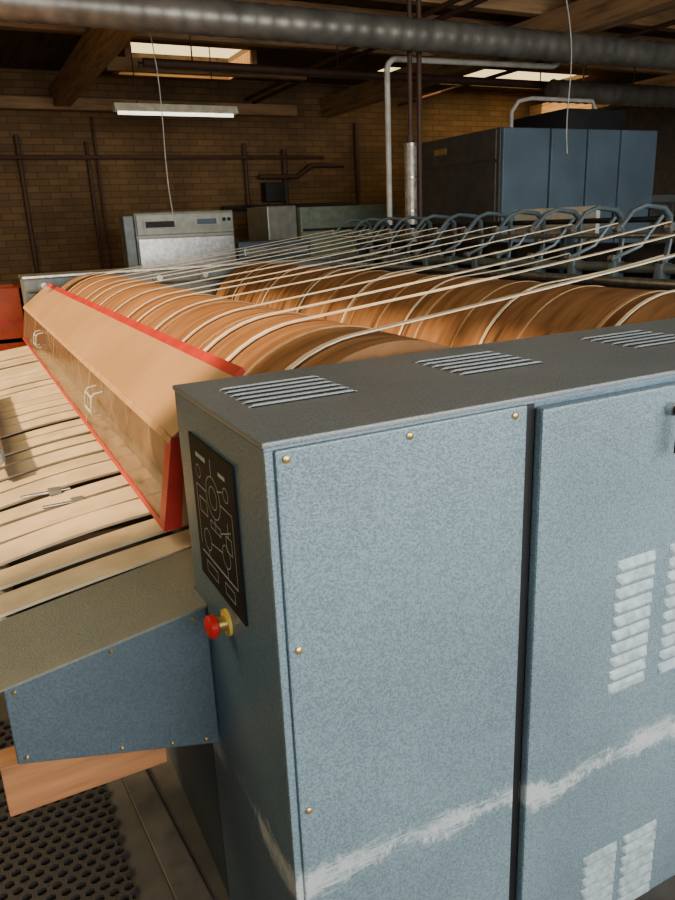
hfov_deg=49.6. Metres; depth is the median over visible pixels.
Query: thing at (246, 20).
ventilation duct
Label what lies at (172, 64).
pipe
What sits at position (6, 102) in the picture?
beam
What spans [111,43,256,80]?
frame
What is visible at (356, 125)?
conduit
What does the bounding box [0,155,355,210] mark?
pipe
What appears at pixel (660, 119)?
wall
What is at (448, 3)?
conduit
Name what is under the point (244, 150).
conduit
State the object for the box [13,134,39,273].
conduit
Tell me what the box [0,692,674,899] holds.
floor
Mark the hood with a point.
(134, 366)
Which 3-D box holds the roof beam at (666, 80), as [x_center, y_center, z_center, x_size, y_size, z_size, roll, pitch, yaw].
[5.631,-4.126,7.257,0.187,0.238,10.778,-11,19,-25]
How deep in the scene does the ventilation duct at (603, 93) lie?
7.95 m
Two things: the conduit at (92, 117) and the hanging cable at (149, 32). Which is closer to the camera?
the hanging cable at (149, 32)
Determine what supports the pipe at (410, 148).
on the floor
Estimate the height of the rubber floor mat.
0.015 m
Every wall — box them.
[0,68,546,285]
[606,105,674,242]
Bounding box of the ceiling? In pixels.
[0,0,674,93]
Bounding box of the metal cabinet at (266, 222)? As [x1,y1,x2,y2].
[247,204,396,255]
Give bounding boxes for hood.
[23,283,245,531]
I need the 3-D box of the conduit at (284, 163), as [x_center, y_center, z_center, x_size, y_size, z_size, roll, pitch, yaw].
[-0.710,-3.334,10.355,0.086,1.728,0.082,-11,19,-25]
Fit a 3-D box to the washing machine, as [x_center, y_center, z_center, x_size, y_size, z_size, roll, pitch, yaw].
[-1.625,-1.508,7.493,1.087,1.768,0.792,-11,19,-25]
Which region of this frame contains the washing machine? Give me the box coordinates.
[118,210,235,267]
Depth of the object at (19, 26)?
7.08 m
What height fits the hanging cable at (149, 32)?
1.794 m
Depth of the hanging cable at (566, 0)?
5.33 m
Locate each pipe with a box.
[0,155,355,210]
[138,35,635,88]
[384,56,560,241]
[404,0,417,241]
[416,0,422,241]
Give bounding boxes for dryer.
[417,96,657,242]
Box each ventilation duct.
[0,0,674,70]
[545,64,674,107]
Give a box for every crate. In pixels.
[0,284,29,343]
[0,341,30,350]
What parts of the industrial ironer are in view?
frame, corner trim, panel, cabinet lid, cabinet door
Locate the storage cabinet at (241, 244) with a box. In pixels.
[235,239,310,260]
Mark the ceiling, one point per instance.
(30, 50)
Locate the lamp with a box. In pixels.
[112,41,237,116]
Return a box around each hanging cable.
[149,32,174,221]
[566,0,571,152]
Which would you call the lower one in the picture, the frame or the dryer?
the dryer
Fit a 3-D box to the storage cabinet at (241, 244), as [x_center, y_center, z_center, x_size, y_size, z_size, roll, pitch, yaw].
[-0.732,-1.548,8.031,0.814,1.454,0.518,-11,19,-25]
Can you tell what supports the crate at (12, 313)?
on the crate at (4, 346)
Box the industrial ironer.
[0,203,674,899]
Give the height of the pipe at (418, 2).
3.463 m
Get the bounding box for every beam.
[0,95,296,116]
[48,27,138,106]
[105,56,306,80]
[321,0,674,116]
[529,73,674,115]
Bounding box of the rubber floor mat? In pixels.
[0,719,140,899]
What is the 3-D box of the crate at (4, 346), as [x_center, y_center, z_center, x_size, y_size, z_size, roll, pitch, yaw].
[-2.841,-0.669,5.869,0.720,0.407,0.576,-11,19,-25]
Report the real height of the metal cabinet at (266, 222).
1.814 m
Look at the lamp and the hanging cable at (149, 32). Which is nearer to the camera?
the hanging cable at (149, 32)
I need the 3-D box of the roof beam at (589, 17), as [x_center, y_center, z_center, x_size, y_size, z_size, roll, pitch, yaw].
[2.300,-3.491,5.670,0.187,0.238,10.778,-11,19,-25]
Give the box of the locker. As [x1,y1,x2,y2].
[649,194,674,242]
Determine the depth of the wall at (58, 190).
9.54 m
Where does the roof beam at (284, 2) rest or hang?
attached to the ceiling
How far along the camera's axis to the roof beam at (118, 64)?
7.46 m
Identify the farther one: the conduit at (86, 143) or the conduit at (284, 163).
the conduit at (284, 163)
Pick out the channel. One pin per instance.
(184, 881)
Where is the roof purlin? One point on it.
(527, 8)
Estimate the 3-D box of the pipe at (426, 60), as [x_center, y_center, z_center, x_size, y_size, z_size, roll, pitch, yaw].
[1.218,-1.946,6.394,1.810,3.024,0.046,-11,19,-25]
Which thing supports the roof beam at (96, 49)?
attached to the wall at (58, 190)
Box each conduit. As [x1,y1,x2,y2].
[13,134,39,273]
[84,142,104,269]
[91,116,112,268]
[242,143,249,232]
[244,0,674,106]
[281,149,289,203]
[354,122,360,204]
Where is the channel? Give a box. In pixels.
[121,769,212,899]
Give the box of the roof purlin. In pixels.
[372,0,674,31]

